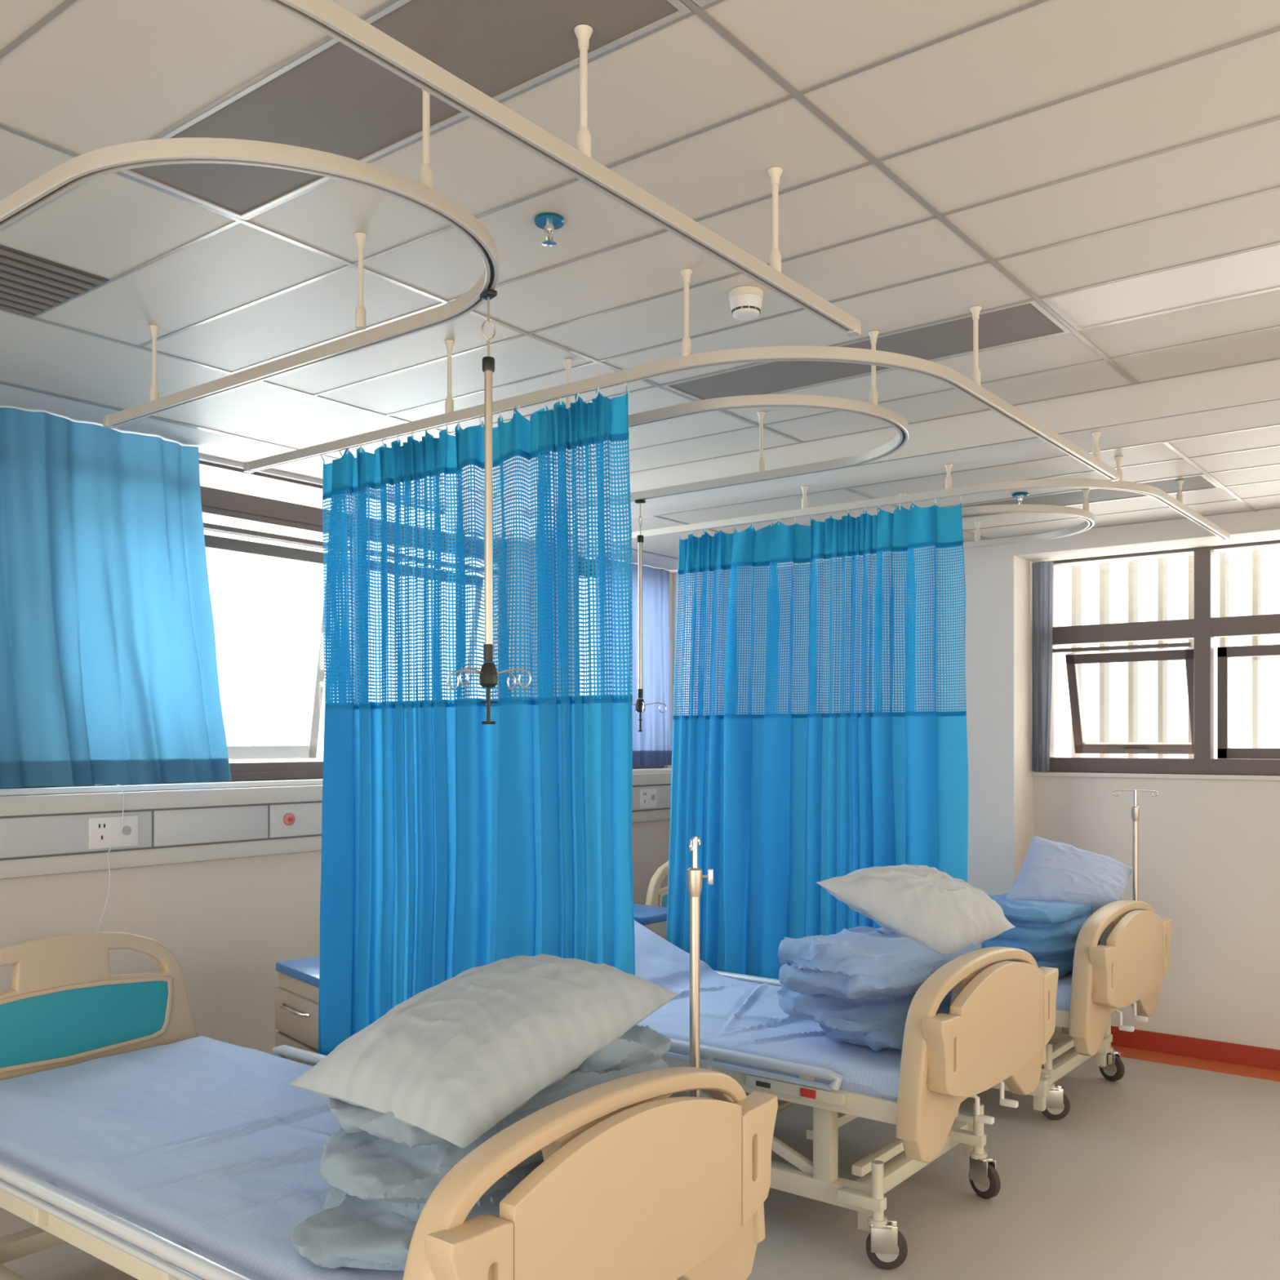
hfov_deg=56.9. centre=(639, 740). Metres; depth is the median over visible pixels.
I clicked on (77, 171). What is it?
rail
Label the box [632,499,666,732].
hanger
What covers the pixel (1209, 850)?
wall
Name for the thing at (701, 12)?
grid
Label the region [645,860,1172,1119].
hospital bed
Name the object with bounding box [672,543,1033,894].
wall
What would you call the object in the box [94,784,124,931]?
charging cable
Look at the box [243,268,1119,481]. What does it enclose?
rail
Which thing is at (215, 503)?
window
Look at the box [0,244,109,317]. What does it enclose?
ceiling vent
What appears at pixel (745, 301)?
smoke detector
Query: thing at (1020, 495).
sprinkler
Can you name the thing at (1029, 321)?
recessed light
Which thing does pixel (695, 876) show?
pole
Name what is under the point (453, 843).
privacy curtain
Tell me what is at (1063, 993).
mattress
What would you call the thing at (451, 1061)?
pillow
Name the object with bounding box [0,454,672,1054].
wall
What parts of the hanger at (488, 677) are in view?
stem, rod, rod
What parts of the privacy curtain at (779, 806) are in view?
panel, net panel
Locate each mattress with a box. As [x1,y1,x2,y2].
[0,1035,404,1279]
[634,920,902,1100]
[1055,971,1072,1010]
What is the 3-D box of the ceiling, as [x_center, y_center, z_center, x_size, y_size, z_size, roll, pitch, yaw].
[0.520,-1.232,1.652,7.200,0.450,8.250,0,0,38]
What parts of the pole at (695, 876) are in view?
wing knob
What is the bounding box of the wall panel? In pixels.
[0,772,671,879]
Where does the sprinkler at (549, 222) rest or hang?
attached to the ceiling
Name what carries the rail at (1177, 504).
attached to the ceiling
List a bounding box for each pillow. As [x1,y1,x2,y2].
[288,954,678,1148]
[816,864,1015,954]
[1005,835,1132,914]
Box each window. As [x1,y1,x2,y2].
[0,460,506,788]
[577,557,664,768]
[1036,540,1279,775]
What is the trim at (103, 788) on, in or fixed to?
attached to the wall at (228, 923)
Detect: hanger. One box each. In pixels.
[446,288,531,724]
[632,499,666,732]
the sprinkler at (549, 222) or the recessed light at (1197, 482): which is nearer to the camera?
the sprinkler at (549, 222)
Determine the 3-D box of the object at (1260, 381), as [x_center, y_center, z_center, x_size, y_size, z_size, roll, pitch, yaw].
[0.520,-1.071,1.652,7.200,0.128,8.250,0,0,38]
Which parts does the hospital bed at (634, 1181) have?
frame, headboard, frame, rail, rail, footboard, panel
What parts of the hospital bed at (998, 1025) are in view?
rail, link arm, rail, frame, leg, frame, footboard, crank handle, panel, crank handle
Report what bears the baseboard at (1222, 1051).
attached to the wall at (1209, 850)
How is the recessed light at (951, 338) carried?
in the ceiling
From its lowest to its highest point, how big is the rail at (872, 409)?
0.235 m
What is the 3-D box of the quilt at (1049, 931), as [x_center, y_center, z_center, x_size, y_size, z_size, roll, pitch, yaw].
[1.671,0.798,4.985,0.484,0.299,0.783,0,0,33]
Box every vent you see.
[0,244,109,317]
[731,305,760,315]
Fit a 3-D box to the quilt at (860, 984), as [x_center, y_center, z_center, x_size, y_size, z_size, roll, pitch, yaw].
[0.808,0.775,3.887,0.526,0.344,0.916,0,0,38]
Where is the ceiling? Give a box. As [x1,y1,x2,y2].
[0,0,1279,558]
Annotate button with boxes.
[122,826,131,835]
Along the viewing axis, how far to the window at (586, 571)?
6.58 m
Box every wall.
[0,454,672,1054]
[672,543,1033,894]
[1033,539,1279,1049]
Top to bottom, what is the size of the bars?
2.020 m
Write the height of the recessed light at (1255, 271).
0.015 m
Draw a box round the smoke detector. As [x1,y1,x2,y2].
[728,285,763,320]
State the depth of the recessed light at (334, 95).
2.10 m
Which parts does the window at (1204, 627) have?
rail, sash, handle, sash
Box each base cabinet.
[275,956,319,1066]
[633,903,667,939]
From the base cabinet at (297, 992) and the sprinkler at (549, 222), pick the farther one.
the base cabinet at (297, 992)
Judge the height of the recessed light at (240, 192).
0.015 m
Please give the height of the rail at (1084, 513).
0.120 m
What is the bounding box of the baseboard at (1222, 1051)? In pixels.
[1062,1026,1279,1070]
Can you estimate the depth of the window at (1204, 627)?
5.62 m
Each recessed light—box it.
[120,163,330,219]
[160,38,422,162]
[364,0,692,101]
[661,360,871,400]
[692,0,715,7]
[875,315,973,361]
[961,488,1148,507]
[977,300,1071,351]
[1040,244,1279,330]
[1137,474,1221,493]
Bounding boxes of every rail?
[0,88,498,428]
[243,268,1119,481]
[261,0,861,337]
[523,330,908,518]
[613,456,1230,541]
[768,489,1094,567]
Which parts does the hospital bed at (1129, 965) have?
headboard, frame, link arm, frame, leg, footboard, crank handle, panel, crank handle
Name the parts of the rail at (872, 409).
rail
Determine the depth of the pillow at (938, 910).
3.83 m
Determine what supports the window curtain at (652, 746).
hanging from the ceiling
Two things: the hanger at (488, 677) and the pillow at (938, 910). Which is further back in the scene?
the pillow at (938, 910)
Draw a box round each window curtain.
[0,407,231,788]
[596,556,671,766]
[1031,561,1053,771]
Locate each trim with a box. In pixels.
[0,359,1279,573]
[0,768,671,795]
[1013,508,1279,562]
[1032,772,1279,781]
[1052,1044,1279,1081]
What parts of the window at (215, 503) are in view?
sash, rail, sash, sash, rail, sash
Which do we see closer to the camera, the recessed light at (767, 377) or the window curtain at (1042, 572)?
the recessed light at (767, 377)
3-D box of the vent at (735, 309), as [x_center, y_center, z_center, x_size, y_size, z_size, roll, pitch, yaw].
[0.265,-1.073,2.956,0.071,0.005,0.071,0,0,38]
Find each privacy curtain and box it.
[318,382,635,1055]
[666,495,968,979]
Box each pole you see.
[687,835,713,1097]
[1113,790,1158,900]
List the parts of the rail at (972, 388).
rail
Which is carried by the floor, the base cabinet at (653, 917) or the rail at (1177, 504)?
the base cabinet at (653, 917)
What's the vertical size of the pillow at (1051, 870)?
0.342 m
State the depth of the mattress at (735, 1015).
3.93 m
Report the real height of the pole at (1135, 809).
0.801 m
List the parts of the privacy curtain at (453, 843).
panel, net panel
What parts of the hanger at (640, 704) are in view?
stem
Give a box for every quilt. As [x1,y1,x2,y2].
[291,1024,671,1271]
[777,926,982,1052]
[981,893,1101,978]
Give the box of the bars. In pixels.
[1053,549,1261,758]
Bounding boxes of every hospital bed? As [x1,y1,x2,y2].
[0,930,777,1279]
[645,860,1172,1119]
[662,946,1058,1269]
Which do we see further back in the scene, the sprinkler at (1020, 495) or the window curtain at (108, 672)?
the sprinkler at (1020, 495)
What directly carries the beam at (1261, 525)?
attached to the wall at (1209, 850)
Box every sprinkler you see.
[533,212,564,247]
[1012,492,1028,504]
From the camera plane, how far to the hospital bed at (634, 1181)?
2.31 m
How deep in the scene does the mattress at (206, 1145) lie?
2.79 m
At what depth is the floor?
3.88 m
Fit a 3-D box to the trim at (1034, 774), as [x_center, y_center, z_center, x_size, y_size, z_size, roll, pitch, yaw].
[3.409,0.171,4.987,3.515,0.022,0.040,0,0,38]
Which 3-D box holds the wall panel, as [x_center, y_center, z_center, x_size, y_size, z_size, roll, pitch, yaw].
[-2.267,0.329,3.867,0.078,0.282,8.140,0,0,38]
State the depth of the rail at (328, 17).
1.84 m
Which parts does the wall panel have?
panel, socket plate, panel, panel, socket plate, panel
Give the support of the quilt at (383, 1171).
on the mattress at (206, 1145)
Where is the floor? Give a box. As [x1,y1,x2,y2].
[0,1054,1279,1279]
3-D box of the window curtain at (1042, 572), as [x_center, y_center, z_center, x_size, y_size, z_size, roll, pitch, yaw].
[2.040,-0.375,5.989,0.107,1.060,0.031,0,0,38]
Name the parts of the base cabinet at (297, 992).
handle, door, drawer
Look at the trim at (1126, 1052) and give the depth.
5.47 m
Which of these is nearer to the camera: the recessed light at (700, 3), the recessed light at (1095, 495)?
the recessed light at (700, 3)
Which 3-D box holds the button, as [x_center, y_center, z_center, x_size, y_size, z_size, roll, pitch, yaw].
[-1.876,0.328,4.321,0.004,0.034,0.034,0,0,38]
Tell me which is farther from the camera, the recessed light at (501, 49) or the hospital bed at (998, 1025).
the hospital bed at (998, 1025)
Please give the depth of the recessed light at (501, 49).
1.87 m
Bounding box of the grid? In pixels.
[0,0,1279,559]
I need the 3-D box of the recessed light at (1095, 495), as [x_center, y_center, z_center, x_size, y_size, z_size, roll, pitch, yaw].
[1.725,-1.012,4.954,0.698,0.015,0.296,0,0,38]
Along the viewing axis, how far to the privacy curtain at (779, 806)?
4.70 m

